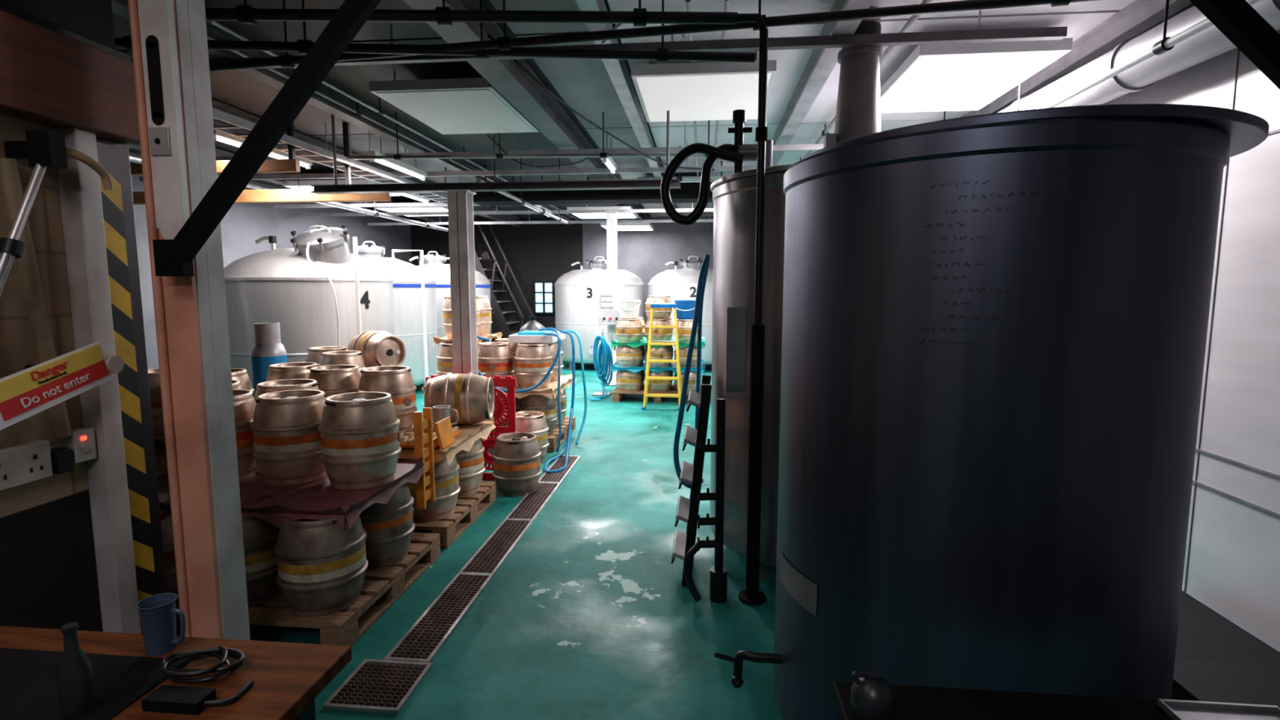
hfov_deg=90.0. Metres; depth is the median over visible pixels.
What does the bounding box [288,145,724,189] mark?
pipe
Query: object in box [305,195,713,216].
support rail
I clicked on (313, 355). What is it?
beer cask
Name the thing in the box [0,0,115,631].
wall
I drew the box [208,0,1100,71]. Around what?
pipe
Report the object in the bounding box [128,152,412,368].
wall
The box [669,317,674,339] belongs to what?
beer keg
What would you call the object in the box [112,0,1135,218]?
ceiling
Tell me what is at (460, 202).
steel column
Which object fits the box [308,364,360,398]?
beer cask
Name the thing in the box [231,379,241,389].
beer cask
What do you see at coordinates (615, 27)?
cable
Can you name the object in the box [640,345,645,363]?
beer keg
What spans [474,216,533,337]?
staircase
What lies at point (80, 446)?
switch
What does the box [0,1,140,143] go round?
lintel
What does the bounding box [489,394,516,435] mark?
beer cask
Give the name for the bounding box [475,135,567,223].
conduit
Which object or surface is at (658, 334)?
beer keg
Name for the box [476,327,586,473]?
hose
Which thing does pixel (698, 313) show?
hose
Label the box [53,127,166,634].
trim
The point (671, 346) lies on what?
beer keg
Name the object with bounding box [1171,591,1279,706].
wall
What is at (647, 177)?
ceiling light panel
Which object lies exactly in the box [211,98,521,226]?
joist
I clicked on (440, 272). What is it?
tank
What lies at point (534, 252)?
wall
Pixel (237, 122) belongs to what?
cable tray
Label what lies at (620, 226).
ceiling light panel
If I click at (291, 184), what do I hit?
ceiling light panel
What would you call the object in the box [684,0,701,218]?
conduit
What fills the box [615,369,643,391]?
beer keg
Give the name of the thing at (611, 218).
steel column
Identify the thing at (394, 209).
ceiling light panel
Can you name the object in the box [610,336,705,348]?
plastic cask separator
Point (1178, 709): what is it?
metal tray
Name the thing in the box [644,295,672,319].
beer keg
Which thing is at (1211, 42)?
ventilation duct
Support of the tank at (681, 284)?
on the floor
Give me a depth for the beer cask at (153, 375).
4.16 m
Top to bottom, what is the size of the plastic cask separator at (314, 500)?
0.110 m
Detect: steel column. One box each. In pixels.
[128,0,250,639]
[444,189,487,472]
[604,210,617,386]
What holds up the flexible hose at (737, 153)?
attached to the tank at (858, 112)
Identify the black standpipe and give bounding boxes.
[737,13,768,605]
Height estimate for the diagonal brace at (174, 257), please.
1.261 m
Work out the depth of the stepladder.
8.52 m
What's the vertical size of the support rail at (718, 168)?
0.335 m
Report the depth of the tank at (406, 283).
9.47 m
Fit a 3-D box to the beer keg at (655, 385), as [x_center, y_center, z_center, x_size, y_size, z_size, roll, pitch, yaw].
[0.263,0.276,9.167,0.395,0.325,0.395,-2,7,-15]
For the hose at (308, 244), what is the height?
2.193 m
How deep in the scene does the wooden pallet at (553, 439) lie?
6.63 m
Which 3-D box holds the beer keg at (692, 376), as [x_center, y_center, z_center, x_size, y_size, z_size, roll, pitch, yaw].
[0.681,0.281,9.125,0.395,0.325,0.395,-2,7,-19]
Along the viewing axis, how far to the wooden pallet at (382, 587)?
3.07 m
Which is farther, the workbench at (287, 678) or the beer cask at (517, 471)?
the beer cask at (517, 471)
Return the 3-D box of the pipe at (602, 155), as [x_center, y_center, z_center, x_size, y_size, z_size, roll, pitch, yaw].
[-0.807,-2.050,5.818,3.805,0.423,0.048,0,6,3]
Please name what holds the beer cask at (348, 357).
on the plastic cask separator
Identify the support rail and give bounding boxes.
[129,123,823,162]
[139,142,780,182]
[273,201,694,208]
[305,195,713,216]
[367,204,713,225]
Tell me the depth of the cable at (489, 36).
4.48 m
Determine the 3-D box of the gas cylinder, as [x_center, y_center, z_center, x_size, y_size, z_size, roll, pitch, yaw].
[-3.003,0.360,5.226,0.250,1.320,0.250,1,6,6]
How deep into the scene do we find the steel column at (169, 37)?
2.26 m
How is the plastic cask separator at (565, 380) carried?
on the beer cask at (538, 402)
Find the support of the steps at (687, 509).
on the floor
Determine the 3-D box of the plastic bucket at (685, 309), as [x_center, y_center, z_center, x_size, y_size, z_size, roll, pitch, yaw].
[0.645,-0.714,9.053,0.330,0.260,0.339,1,6,6]
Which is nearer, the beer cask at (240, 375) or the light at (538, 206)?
the beer cask at (240, 375)
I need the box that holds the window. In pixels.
[533,281,555,314]
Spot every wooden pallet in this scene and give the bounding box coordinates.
[175,532,440,646]
[413,480,496,548]
[482,416,575,452]
[612,383,701,402]
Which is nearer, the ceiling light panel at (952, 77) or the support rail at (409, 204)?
the ceiling light panel at (952, 77)
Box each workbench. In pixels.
[0,626,351,719]
[833,680,1279,719]
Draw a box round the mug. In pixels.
[135,592,185,656]
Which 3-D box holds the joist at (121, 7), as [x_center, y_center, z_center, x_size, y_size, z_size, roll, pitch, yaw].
[-2.414,-2.161,5.815,0.120,0.160,17.300,1,6,6]
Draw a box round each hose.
[306,231,339,346]
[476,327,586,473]
[660,109,773,225]
[673,253,710,488]
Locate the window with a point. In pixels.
(543, 293)
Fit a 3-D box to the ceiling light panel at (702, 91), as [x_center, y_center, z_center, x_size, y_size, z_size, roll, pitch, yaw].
[0.472,-2.043,4.780,0.950,0.206,1.200,1,6,6]
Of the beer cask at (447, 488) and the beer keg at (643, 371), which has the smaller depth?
the beer cask at (447, 488)
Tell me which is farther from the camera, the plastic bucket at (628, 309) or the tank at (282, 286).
the plastic bucket at (628, 309)
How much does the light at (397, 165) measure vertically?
0.400 m
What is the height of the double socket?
0.131 m
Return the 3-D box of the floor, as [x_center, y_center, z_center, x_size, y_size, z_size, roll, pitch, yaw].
[-1.543,0.978,6.080,9.550,0.100,17.700,1,6,6]
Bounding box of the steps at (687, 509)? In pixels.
[671,374,711,586]
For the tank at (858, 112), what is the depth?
3.41 m
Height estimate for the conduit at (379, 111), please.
0.138 m
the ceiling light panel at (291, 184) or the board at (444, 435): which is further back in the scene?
the ceiling light panel at (291, 184)
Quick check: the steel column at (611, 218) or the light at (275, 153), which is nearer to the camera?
the light at (275, 153)
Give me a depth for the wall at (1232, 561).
3.05 m
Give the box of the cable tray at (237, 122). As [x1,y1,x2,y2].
[212,107,460,204]
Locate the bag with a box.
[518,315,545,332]
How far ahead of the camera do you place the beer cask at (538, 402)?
6.33 m
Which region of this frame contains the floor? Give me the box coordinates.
[176,358,783,719]
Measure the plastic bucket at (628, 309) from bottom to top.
0.260 m
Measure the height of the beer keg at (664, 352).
0.325 m
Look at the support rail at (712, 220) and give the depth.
12.40 m
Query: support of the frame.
on the floor
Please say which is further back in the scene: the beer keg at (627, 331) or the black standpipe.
the beer keg at (627, 331)
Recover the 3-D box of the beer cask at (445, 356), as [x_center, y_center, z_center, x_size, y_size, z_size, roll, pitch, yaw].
[-1.867,0.042,6.513,0.385,0.440,0.385,-3,7,-24]
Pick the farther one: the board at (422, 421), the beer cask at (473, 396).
the beer cask at (473, 396)
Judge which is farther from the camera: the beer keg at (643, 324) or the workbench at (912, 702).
the beer keg at (643, 324)
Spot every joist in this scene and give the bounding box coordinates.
[111,0,573,224]
[126,142,448,225]
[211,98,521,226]
[403,0,647,220]
[575,0,676,208]
[772,0,873,164]
[960,0,1191,117]
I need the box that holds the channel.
[322,455,580,714]
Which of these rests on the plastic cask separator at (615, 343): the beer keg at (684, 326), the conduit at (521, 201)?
the beer keg at (684, 326)
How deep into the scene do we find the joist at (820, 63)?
4.48 m
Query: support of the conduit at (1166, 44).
attached to the ceiling
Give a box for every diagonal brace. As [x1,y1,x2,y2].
[152,0,381,276]
[1189,0,1279,88]
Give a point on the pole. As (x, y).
(44, 149)
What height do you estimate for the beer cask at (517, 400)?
0.440 m
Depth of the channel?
3.03 m
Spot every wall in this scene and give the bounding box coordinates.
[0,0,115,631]
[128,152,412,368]
[409,216,713,358]
[1102,3,1279,652]
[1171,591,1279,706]
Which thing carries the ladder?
on the floor
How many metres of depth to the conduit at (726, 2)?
5.66 m
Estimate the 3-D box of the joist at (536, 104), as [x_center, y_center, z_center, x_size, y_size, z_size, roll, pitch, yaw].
[-0.782,-2.123,5.655,0.200,0.200,17.300,1,6,6]
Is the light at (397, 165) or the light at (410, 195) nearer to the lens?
the light at (397, 165)
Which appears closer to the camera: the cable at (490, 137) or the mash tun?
the mash tun
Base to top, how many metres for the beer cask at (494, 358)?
0.440 m
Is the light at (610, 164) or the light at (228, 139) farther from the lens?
the light at (610, 164)
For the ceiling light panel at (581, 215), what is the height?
0.356 m
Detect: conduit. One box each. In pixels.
[0,157,72,438]
[128,154,448,231]
[204,0,578,220]
[207,35,569,220]
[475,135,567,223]
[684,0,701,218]
[709,0,728,218]
[800,0,932,159]
[943,0,1262,119]
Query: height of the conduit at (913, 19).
0.129 m
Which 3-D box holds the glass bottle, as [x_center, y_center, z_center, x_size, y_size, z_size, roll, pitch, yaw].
[-1.127,0.614,1.274,0.054,0.180,0.054,1,6,6]
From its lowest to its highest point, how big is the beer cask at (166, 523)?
0.440 m
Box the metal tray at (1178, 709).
[1157,698,1279,719]
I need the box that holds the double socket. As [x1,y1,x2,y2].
[0,440,53,490]
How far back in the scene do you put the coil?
9.53 m
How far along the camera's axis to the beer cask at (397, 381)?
4.30 m
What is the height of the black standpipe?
2.890 m
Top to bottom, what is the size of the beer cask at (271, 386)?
0.440 m
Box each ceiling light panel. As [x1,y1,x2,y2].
[282,172,401,195]
[368,71,538,134]
[373,201,448,216]
[566,204,637,218]
[600,212,653,231]
[631,50,776,122]
[637,173,713,182]
[880,37,1072,112]
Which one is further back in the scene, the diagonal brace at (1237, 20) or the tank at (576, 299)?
the tank at (576, 299)
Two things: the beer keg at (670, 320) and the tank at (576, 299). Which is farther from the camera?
the tank at (576, 299)
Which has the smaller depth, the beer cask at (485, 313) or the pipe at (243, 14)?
the pipe at (243, 14)
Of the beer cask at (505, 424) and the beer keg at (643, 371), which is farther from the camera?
the beer keg at (643, 371)
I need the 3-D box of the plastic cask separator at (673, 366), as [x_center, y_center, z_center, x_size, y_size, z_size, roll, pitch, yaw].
[0.287,0.086,9.386,1.332,0.100,0.932,1,6,6]
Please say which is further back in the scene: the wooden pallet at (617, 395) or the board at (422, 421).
the wooden pallet at (617, 395)
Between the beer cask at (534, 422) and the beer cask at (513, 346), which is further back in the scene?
the beer cask at (513, 346)
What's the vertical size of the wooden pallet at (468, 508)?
0.140 m
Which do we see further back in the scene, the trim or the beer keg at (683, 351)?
the beer keg at (683, 351)
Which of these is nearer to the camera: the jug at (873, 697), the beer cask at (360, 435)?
the jug at (873, 697)
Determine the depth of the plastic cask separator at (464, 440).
4.24 m
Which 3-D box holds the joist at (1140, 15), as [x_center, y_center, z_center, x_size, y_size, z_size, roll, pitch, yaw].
[2.959,-2.111,5.281,0.100,0.140,17.300,1,6,6]
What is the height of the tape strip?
1.870 m
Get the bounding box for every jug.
[432,404,458,431]
[850,668,895,719]
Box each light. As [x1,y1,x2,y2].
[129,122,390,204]
[213,129,244,146]
[268,148,288,159]
[295,155,312,168]
[367,137,426,181]
[392,168,430,204]
[524,174,551,217]
[600,156,617,173]
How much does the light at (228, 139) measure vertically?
0.083 m
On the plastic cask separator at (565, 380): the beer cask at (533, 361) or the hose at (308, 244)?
the beer cask at (533, 361)
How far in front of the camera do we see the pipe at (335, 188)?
5.27 m
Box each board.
[0,342,124,430]
[399,417,461,449]
[413,407,435,509]
[425,374,516,480]
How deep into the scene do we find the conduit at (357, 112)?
5.43 m
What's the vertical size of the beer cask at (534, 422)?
0.440 m
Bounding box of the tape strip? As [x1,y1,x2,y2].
[97,161,156,634]
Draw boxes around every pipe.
[114,0,755,62]
[204,0,737,26]
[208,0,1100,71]
[208,9,1067,69]
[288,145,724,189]
[310,110,680,194]
[346,111,709,159]
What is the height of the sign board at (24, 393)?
0.338 m
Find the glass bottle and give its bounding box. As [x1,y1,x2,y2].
[55,622,95,718]
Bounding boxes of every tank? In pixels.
[223,223,395,388]
[349,240,438,387]
[408,251,491,353]
[554,256,644,369]
[647,255,712,364]
[710,6,883,579]
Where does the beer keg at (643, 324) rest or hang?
on the plastic cask separator at (615, 343)
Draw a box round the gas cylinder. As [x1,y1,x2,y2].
[251,322,287,398]
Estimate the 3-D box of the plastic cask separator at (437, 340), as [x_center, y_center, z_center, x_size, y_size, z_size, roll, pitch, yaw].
[-1.848,-0.238,6.924,0.502,0.080,0.832,1,6,6]
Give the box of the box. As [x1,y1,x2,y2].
[597,283,624,350]
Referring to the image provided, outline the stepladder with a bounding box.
[641,303,681,410]
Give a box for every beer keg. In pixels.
[615,318,643,342]
[615,344,643,367]
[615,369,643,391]
[638,317,645,339]
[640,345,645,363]
[640,369,645,386]
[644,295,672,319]
[644,319,672,342]
[644,345,672,367]
[644,370,671,392]
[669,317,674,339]
[670,345,673,363]
[674,319,697,342]
[674,345,702,368]
[674,370,701,392]
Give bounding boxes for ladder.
[683,398,727,603]
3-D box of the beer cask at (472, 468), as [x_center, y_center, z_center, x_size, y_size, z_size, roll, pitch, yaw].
[-1.318,0.728,4.623,0.385,0.440,0.385,-5,8,-39]
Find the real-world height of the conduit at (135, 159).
0.584 m
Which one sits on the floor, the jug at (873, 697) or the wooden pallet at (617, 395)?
the wooden pallet at (617, 395)
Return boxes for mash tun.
[714,103,1269,719]
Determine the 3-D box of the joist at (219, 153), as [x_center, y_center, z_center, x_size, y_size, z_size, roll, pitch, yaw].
[-5.001,-2.170,6.074,0.140,0.200,17.300,1,6,6]
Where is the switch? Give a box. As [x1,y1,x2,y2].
[49,427,97,474]
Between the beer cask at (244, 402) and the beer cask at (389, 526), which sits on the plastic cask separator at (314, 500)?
the beer cask at (244, 402)
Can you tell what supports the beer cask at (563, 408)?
on the wooden pallet at (553, 439)
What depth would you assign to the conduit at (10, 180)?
2.06 m
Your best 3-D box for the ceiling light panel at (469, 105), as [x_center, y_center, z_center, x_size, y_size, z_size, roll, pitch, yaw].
[-1.424,-2.086,5.168,0.900,0.206,1.300,1,6,6]
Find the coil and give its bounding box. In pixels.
[590,328,613,400]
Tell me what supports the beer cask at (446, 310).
on the plastic cask separator at (437, 340)
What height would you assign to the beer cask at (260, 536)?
0.440 m
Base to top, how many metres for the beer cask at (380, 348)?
0.385 m
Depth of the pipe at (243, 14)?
2.99 m
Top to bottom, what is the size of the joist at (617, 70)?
0.120 m
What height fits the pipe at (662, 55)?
0.423 m
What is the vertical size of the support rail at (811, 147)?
0.295 m
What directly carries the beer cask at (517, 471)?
on the floor
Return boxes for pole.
[0,128,114,297]
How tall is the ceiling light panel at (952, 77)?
0.206 m
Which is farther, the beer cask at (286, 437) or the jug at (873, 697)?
the beer cask at (286, 437)
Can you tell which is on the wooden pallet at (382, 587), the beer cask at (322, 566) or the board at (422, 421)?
the beer cask at (322, 566)
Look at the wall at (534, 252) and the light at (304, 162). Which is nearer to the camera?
the light at (304, 162)
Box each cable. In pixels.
[486,134,588,167]
[487,34,714,170]
[600,23,684,44]
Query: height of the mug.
0.120 m
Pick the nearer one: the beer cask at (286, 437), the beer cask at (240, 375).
the beer cask at (286, 437)
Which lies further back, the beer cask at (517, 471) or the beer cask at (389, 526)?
the beer cask at (517, 471)
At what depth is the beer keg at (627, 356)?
9.02 m
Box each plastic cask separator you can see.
[156,457,424,529]
[398,416,496,465]
[421,373,577,399]
[431,332,502,344]
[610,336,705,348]
[610,359,705,373]
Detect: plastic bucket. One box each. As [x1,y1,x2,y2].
[617,300,640,319]
[674,300,695,319]
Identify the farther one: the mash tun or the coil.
the coil
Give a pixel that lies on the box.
(609, 295)
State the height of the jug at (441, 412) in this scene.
0.150 m
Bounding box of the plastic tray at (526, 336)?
[508,330,565,342]
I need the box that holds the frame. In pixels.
[352,236,449,406]
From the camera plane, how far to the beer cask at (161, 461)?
4.14 m
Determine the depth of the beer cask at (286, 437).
3.21 m
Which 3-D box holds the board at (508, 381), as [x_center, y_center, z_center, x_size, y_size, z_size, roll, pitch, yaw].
[-1.388,0.568,5.317,0.760,0.885,0.053,1,6,6]
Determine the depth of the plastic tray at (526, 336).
6.42 m
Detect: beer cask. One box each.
[147,368,164,439]
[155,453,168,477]
[160,511,178,599]
[231,368,254,396]
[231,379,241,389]
[232,389,257,480]
[241,515,282,608]
[249,389,327,485]
[254,378,319,402]
[266,362,316,381]
[274,515,368,617]
[306,346,346,366]
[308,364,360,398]
[318,391,401,489]
[319,350,366,374]
[347,330,405,368]
[356,365,417,432]
[359,482,414,568]
[400,455,460,521]
[424,372,494,425]
[436,342,453,376]
[442,296,480,339]
[455,437,484,497]
[475,295,492,336]
[477,342,514,387]
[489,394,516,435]
[491,431,542,497]
[493,337,518,377]
[513,342,552,389]
[515,396,520,412]
[515,410,549,462]
[518,393,557,435]
[548,341,563,381]
[555,387,567,425]
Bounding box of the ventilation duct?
[977,0,1279,115]
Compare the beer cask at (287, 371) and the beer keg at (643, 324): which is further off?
the beer keg at (643, 324)

